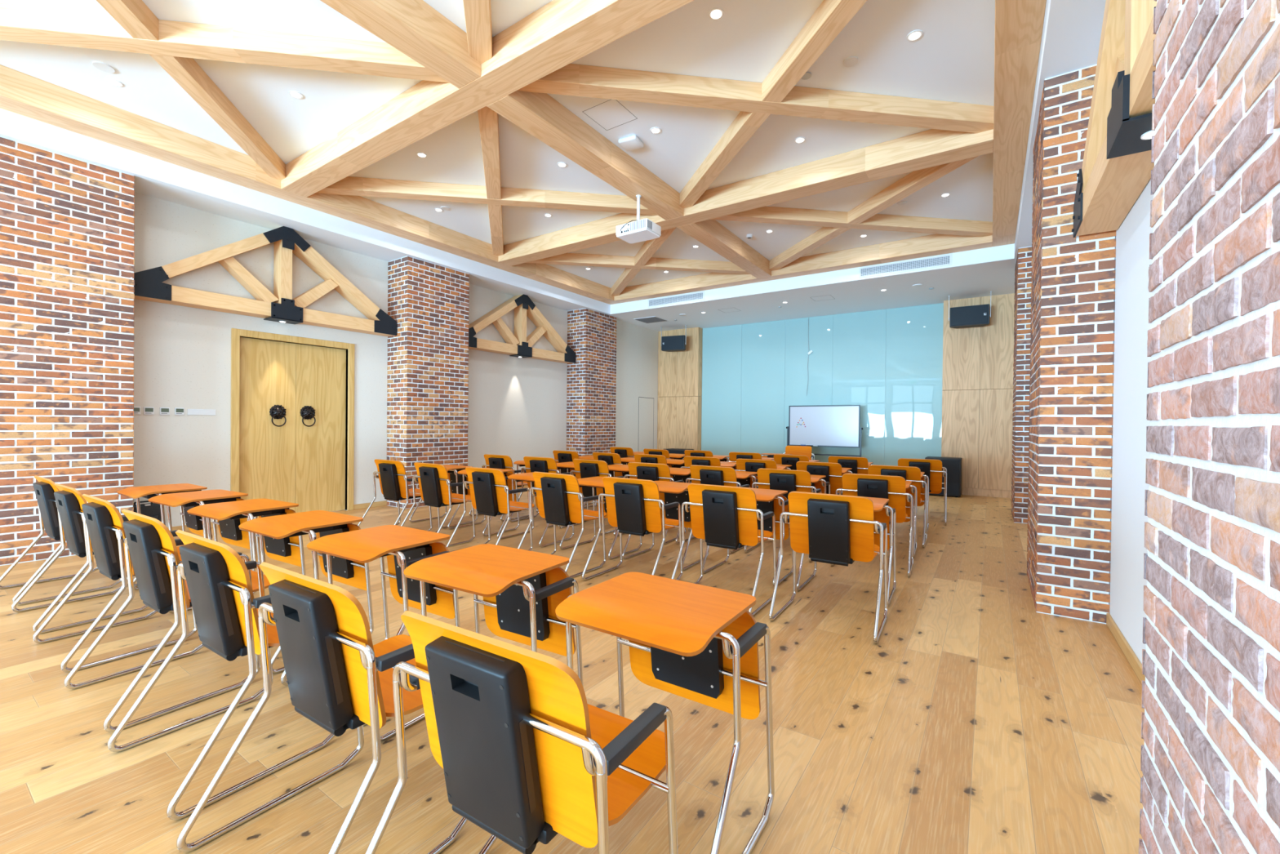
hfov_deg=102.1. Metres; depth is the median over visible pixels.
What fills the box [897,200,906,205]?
ceiling speaker
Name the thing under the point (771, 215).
ceiling beam
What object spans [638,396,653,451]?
door
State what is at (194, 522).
desk
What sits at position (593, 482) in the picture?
desk
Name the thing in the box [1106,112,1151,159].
metal bracket
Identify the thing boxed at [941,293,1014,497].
panelling
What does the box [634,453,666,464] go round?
chair
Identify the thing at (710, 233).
ceiling beam
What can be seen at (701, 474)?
chair
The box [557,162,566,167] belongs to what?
recessed light
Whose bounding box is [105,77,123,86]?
recessed light
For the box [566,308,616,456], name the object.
brick pier
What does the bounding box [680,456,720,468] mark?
chair
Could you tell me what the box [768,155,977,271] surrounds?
ceiling beam
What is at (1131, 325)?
wall
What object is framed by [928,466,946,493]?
desk
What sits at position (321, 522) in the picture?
desk
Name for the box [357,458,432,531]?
chair
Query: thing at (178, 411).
thermostat
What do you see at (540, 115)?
ceiling beam
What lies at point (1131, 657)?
baseboard
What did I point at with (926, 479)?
desk
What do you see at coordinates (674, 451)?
grille
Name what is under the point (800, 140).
recessed light
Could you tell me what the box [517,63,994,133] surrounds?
ceiling beam
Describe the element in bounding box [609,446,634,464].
chair
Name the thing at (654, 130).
recessed light
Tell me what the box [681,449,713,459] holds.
chair
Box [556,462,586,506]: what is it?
desk
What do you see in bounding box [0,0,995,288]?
ceiling
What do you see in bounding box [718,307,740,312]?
access hatch
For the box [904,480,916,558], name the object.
desk
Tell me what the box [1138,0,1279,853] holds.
brick pier
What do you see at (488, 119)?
ceiling beam
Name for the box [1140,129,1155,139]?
light
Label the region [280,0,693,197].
ceiling beam
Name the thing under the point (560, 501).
chair
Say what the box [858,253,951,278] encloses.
ceiling vent
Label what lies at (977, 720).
floor
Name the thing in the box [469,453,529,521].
chair
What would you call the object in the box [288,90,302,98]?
recessed light
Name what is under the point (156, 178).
ceiling
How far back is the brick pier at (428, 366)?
8.51 m
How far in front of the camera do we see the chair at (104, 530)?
3.11 m
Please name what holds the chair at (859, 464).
on the floor
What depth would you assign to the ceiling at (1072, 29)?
3.60 m
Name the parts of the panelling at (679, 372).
panel, panel, panel, panel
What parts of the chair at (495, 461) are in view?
rail, backrest, seat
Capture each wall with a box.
[133,192,568,527]
[615,320,658,451]
[701,329,980,480]
[1108,177,1153,663]
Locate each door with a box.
[230,328,354,518]
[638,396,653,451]
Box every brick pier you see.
[0,136,134,565]
[386,255,469,508]
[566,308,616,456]
[1011,246,1032,523]
[1026,64,1115,623]
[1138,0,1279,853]
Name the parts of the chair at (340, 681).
leg, arm rail, rail, backrest, leg, leg, arm rail, seat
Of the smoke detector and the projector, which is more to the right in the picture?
the smoke detector
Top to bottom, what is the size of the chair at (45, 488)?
0.918 m
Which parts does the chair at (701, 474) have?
leg, backrest, rail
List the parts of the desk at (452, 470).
leg, leg, seat panel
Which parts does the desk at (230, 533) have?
leg, rail, leg, leg, seat panel, leg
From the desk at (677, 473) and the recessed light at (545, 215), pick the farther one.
the recessed light at (545, 215)
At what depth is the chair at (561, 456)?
8.80 m
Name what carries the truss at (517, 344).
attached to the wall at (517, 409)
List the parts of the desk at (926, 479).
seat panel, leg, leg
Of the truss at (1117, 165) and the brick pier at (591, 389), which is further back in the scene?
the brick pier at (591, 389)
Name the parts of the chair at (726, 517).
leg, arm rail, leg, rail, backrest, leg, arm rail, seat, leg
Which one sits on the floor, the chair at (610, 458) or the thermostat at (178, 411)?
the chair at (610, 458)
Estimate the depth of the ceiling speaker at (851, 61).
4.42 m
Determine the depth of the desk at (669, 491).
5.46 m
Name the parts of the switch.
cord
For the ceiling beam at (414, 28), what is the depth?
3.88 m
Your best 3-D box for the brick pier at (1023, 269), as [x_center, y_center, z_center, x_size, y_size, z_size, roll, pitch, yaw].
[5.997,-0.606,7.928,0.423,4.018,1.143,1,1,34]
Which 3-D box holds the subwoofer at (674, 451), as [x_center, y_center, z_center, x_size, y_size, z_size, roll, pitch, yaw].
[1.040,0.954,14.031,0.680,0.710,0.506,1,1,34]
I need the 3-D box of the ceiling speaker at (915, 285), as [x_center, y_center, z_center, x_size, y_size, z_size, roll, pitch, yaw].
[5.160,-2.632,9.621,0.170,0.012,0.170,1,1,34]
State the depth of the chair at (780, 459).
8.32 m
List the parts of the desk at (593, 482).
leg, leg, seat panel, leg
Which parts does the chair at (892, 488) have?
backrest, rail, leg, leg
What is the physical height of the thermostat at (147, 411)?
0.090 m
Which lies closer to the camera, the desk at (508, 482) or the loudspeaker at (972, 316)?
the desk at (508, 482)
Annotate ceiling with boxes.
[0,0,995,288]
[0,108,1016,331]
[1014,0,1106,258]
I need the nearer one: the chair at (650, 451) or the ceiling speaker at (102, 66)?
the ceiling speaker at (102, 66)
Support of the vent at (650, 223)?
attached to the projector
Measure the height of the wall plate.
0.076 m
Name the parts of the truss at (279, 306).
plate, king post, plate, apex plate, plate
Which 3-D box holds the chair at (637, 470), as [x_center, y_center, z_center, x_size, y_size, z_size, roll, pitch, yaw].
[0.164,0.896,6.434,0.703,0.918,0.716,1,0,31]
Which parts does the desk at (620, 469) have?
seat panel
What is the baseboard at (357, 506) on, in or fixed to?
attached to the wall at (517, 409)
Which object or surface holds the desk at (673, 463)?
on the floor
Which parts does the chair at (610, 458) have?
backrest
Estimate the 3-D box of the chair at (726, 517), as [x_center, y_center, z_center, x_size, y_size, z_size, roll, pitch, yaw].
[0.705,0.917,4.204,0.703,0.918,0.716,1,0,33]
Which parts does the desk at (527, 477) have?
leg, leg, seat panel, leg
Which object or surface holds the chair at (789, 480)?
on the floor
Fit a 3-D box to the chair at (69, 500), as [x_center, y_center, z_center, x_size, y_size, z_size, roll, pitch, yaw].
[-3.983,0.873,3.790,0.703,0.918,0.716,1,0,32]
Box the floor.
[0,487,1144,853]
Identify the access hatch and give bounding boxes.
[582,99,637,130]
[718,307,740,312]
[810,294,834,301]
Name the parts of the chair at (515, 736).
leg, arm rail, backrest, rail, leg, arm rail, seat, leg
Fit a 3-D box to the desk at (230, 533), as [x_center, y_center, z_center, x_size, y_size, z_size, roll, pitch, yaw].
[-3.667,0.947,4.272,0.703,0.769,0.620,1,0,30]
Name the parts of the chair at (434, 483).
leg, rail, backrest, leg, leg, seat, leg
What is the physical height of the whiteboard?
1.858 m
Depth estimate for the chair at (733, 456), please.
8.88 m
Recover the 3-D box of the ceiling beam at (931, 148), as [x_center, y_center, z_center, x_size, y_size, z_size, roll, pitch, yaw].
[0.574,-3.033,7.293,7.290,0.270,0.300,1,1,34]
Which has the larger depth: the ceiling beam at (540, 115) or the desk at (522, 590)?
the ceiling beam at (540, 115)
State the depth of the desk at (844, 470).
7.34 m
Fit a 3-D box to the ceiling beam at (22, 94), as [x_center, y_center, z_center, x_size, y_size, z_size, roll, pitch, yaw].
[-5.451,-3.079,5.186,0.320,0.270,17.370,1,1,34]
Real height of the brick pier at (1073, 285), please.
4.018 m
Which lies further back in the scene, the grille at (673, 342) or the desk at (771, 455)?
the grille at (673, 342)
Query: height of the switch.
1.880 m
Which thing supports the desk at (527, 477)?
on the floor
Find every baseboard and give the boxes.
[167,520,218,531]
[353,500,386,509]
[1106,613,1145,683]
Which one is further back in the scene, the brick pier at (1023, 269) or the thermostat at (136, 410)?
the brick pier at (1023, 269)
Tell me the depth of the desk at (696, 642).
1.85 m
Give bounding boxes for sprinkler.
[801,71,811,79]
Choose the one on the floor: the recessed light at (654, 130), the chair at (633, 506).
the chair at (633, 506)
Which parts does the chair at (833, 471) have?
backrest, rail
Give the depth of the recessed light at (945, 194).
6.95 m
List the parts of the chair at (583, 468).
rail, backrest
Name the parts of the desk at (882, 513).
leg, leg, seat panel, arm rail, rail, leg, leg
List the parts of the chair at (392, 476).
leg, rail, backrest, leg, leg, seat, leg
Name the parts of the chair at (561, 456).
backrest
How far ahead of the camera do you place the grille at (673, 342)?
13.83 m
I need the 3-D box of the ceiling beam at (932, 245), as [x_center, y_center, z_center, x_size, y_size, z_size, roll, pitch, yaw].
[2.493,-3.034,10.124,7.290,0.270,0.280,1,1,34]
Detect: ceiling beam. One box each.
[0,3,448,82]
[0,64,619,304]
[96,0,285,180]
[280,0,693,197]
[315,176,657,215]
[320,0,480,88]
[462,0,492,64]
[477,106,503,256]
[486,90,683,220]
[497,128,993,266]
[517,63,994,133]
[526,253,750,274]
[610,226,676,296]
[613,234,992,302]
[676,219,771,278]
[679,0,867,208]
[710,206,992,236]
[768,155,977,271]
[992,0,1046,246]
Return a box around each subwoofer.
[663,448,693,453]
[924,456,962,497]
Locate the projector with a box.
[616,195,661,244]
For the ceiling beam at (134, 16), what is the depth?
4.67 m
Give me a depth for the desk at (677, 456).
10.36 m
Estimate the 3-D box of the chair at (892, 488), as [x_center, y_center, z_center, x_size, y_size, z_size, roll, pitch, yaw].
[2.366,0.927,5.224,0.703,0.918,0.716,1,0,31]
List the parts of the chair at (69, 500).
leg, leg, backrest, rail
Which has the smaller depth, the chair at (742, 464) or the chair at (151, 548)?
the chair at (151, 548)
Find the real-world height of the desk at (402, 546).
0.769 m
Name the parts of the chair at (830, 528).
leg, arm rail, leg, backrest, rail, seat, arm rail, leg, leg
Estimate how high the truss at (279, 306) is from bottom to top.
1.313 m
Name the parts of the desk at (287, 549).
leg, rail, leg, leg, seat panel, leg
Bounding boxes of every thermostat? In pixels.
[133,406,140,414]
[143,406,154,414]
[160,407,169,414]
[174,407,184,415]
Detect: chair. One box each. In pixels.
[0,475,124,605]
[11,483,148,633]
[32,493,197,672]
[63,508,270,732]
[106,529,335,820]
[176,561,468,853]
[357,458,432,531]
[364,610,678,853]
[400,462,475,546]
[446,466,534,551]
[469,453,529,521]
[509,456,572,527]
[517,471,606,577]
[552,449,592,505]
[558,458,624,535]
[582,476,683,580]
[583,452,622,507]
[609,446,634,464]
[613,462,685,544]
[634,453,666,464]
[643,448,670,458]
[671,483,776,616]
[675,464,750,552]
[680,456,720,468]
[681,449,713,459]
[726,451,761,462]
[734,458,777,475]
[744,467,822,561]
[768,491,887,644]
[773,453,808,470]
[782,445,814,460]
[789,461,842,529]
[828,456,868,474]
[830,473,913,577]
[867,464,927,547]
[897,457,946,525]
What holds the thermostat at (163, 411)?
attached to the wall at (517, 409)
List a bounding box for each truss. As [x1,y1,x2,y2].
[133,226,396,336]
[468,293,575,363]
[1071,0,1156,237]
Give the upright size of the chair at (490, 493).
0.918 m
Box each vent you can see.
[630,218,645,231]
[634,315,668,323]
[648,219,652,229]
[648,290,704,307]
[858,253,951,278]
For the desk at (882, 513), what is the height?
0.769 m
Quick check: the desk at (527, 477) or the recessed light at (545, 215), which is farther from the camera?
the recessed light at (545, 215)
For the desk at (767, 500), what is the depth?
4.94 m
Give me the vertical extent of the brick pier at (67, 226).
4.018 m
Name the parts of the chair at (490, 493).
leg, rail, backrest, leg, leg, seat, leg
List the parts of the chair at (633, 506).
leg, arm rail, leg, rail, backrest, leg, seat, leg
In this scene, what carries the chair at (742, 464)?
on the floor
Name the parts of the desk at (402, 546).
leg, leg, rail, arm rail, leg, seat panel, leg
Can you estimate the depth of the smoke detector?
8.50 m
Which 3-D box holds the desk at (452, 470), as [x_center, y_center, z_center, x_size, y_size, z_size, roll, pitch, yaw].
[-2.700,0.935,7.153,0.703,0.769,0.620,1,0,32]
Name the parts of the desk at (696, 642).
leg, leg, rail, seat panel, leg, arm rail, leg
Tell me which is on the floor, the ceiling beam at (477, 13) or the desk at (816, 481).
the desk at (816, 481)
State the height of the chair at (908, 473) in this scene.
0.918 m
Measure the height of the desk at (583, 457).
0.769 m
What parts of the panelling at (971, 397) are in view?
panel, panel, panel, panel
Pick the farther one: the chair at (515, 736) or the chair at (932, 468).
the chair at (932, 468)
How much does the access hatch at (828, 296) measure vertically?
0.002 m
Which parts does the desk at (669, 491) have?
leg, leg, seat panel, leg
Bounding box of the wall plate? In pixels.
[187,408,216,415]
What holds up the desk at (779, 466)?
on the floor
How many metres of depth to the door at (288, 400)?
7.43 m
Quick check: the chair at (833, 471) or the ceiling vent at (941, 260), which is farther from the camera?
the ceiling vent at (941, 260)
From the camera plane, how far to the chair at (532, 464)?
7.17 m
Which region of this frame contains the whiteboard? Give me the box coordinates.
[786,404,862,457]
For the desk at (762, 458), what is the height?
0.769 m
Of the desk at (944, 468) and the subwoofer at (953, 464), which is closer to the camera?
the desk at (944, 468)
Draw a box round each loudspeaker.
[660,324,687,351]
[947,291,991,328]
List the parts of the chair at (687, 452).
backrest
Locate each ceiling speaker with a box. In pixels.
[92,61,115,73]
[440,206,449,210]
[843,56,857,67]
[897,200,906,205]
[911,284,922,287]
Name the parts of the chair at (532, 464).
leg, backrest, rail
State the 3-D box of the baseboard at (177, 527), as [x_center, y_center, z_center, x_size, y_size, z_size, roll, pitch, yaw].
[-5.662,1.256,6.364,0.018,0.080,1.060,1,1,34]
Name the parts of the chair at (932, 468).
backrest, rail, leg, leg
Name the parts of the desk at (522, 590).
leg, leg, rail, seat panel, leg, arm rail, leg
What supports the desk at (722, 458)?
on the floor
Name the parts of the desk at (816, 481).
seat panel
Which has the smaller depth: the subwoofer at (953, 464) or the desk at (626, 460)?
the desk at (626, 460)
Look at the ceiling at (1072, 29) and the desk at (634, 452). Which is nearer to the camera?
the ceiling at (1072, 29)
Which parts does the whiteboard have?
post, cross rail, post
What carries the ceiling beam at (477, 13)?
attached to the ceiling at (953, 60)
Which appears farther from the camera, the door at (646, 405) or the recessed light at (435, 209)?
the door at (646, 405)
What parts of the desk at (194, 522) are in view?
leg, leg, leg, seat panel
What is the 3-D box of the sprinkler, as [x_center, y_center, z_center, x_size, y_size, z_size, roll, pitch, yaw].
[1.482,-3.133,4.612,0.090,0.012,0.090,1,1,34]
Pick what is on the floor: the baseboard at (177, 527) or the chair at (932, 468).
the chair at (932, 468)
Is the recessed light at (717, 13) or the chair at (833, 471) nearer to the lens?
the recessed light at (717, 13)
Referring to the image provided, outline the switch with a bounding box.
[806,317,813,393]
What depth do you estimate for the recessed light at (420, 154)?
6.04 m
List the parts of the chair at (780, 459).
backrest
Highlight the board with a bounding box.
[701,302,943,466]
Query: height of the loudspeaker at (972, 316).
0.624 m
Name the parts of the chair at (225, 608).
leg, arm rail, leg, rail, backrest, arm rail, leg, seat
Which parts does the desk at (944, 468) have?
seat panel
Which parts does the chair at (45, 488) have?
leg, leg, backrest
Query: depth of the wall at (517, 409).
6.92 m
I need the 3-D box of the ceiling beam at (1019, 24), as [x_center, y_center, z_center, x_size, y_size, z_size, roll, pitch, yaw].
[0.833,-2.983,0.926,0.285,0.270,17.370,1,1,34]
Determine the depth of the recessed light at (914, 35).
4.12 m
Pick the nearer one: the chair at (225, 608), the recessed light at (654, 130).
the chair at (225, 608)
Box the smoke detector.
[746,234,752,239]
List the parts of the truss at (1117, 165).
plate, plate, king post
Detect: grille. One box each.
[662,335,683,350]
[667,449,684,453]
[951,304,987,325]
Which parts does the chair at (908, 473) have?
backrest, rail, leg, leg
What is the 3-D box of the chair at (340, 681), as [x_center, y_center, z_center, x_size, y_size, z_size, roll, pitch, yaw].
[-0.991,0.918,1.762,0.703,0.918,0.716,1,0,32]
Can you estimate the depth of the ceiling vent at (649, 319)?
13.01 m
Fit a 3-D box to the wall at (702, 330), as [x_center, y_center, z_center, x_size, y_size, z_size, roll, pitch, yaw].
[4.249,-0.799,12.649,8.620,4.300,0.190,1,1,34]
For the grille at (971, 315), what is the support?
attached to the loudspeaker at (972, 316)
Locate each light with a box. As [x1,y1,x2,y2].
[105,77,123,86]
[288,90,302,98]
[416,151,426,157]
[434,208,443,211]
[544,213,551,217]
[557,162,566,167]
[649,127,661,133]
[708,7,724,20]
[794,137,805,143]
[906,30,923,41]
[940,192,950,196]
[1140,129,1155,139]
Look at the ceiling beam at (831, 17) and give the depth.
4.47 m
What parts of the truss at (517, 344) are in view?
plate, king post, plate, apex plate, plate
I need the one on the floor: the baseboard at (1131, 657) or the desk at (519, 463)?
the desk at (519, 463)
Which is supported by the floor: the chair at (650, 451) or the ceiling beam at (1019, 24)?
the chair at (650, 451)
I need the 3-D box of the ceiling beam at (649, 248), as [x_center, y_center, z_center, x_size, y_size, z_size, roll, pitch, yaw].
[-0.036,-3.108,9.779,0.180,0.168,4.822,0,0,-14]
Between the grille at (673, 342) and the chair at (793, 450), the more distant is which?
the grille at (673, 342)
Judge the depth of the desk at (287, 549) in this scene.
3.83 m
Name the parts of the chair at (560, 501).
leg, leg, rail, backrest, leg, seat, leg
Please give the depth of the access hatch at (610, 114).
5.23 m
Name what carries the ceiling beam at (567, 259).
attached to the ceiling at (953, 60)
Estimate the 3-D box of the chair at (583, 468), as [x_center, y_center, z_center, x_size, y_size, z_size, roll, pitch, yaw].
[-0.583,0.885,6.881,0.703,0.918,0.716,1,1,35]
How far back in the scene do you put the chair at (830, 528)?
3.63 m
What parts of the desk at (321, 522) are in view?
leg, leg, rail, seat panel, leg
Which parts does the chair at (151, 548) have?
leg, leg, rail, backrest, arm rail, seat, leg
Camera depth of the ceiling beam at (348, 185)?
6.87 m
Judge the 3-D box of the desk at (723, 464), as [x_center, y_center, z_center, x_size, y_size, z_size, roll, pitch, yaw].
[1.324,0.967,8.440,0.703,0.769,0.620,1,0,30]
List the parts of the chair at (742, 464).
backrest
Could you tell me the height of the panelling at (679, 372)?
4.020 m
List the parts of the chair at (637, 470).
backrest, rail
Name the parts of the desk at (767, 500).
leg, leg, rail, seat panel, arm rail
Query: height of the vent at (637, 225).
0.100 m
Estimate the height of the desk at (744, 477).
0.769 m
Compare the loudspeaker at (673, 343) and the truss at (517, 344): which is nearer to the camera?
the truss at (517, 344)
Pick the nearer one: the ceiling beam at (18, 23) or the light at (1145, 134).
the light at (1145, 134)
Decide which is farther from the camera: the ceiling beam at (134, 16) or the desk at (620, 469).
the desk at (620, 469)
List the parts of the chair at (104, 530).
leg, leg, rail, backrest, seat, leg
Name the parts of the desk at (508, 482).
leg, leg, seat panel, leg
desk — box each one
[116,483,212,587]
[133,488,255,590]
[168,498,306,613]
[238,510,373,673]
[280,524,460,725]
[379,543,583,742]
[408,464,478,528]
[447,467,519,536]
[497,471,574,546]
[513,460,560,512]
[555,572,774,853]
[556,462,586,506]
[560,476,642,559]
[578,455,593,495]
[592,464,629,510]
[620,457,635,464]
[622,480,709,570]
[633,451,644,455]
[666,458,684,467]
[669,453,684,459]
[669,466,691,531]
[702,486,793,586]
[712,454,729,461]
[720,461,736,469]
[735,471,758,488]
[760,453,791,457]
[761,457,773,460]
[776,464,791,469]
[795,496,896,607]
[810,474,830,493]
[841,467,853,475]
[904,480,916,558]
[913,471,928,531]
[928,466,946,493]
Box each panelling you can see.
[657,327,702,450]
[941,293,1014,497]
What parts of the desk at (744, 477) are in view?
seat panel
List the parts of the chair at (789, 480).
backrest, rail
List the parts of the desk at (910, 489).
seat panel, leg, leg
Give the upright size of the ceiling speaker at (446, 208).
0.012 m
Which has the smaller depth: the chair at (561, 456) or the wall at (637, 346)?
the chair at (561, 456)
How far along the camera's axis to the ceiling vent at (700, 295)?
11.42 m

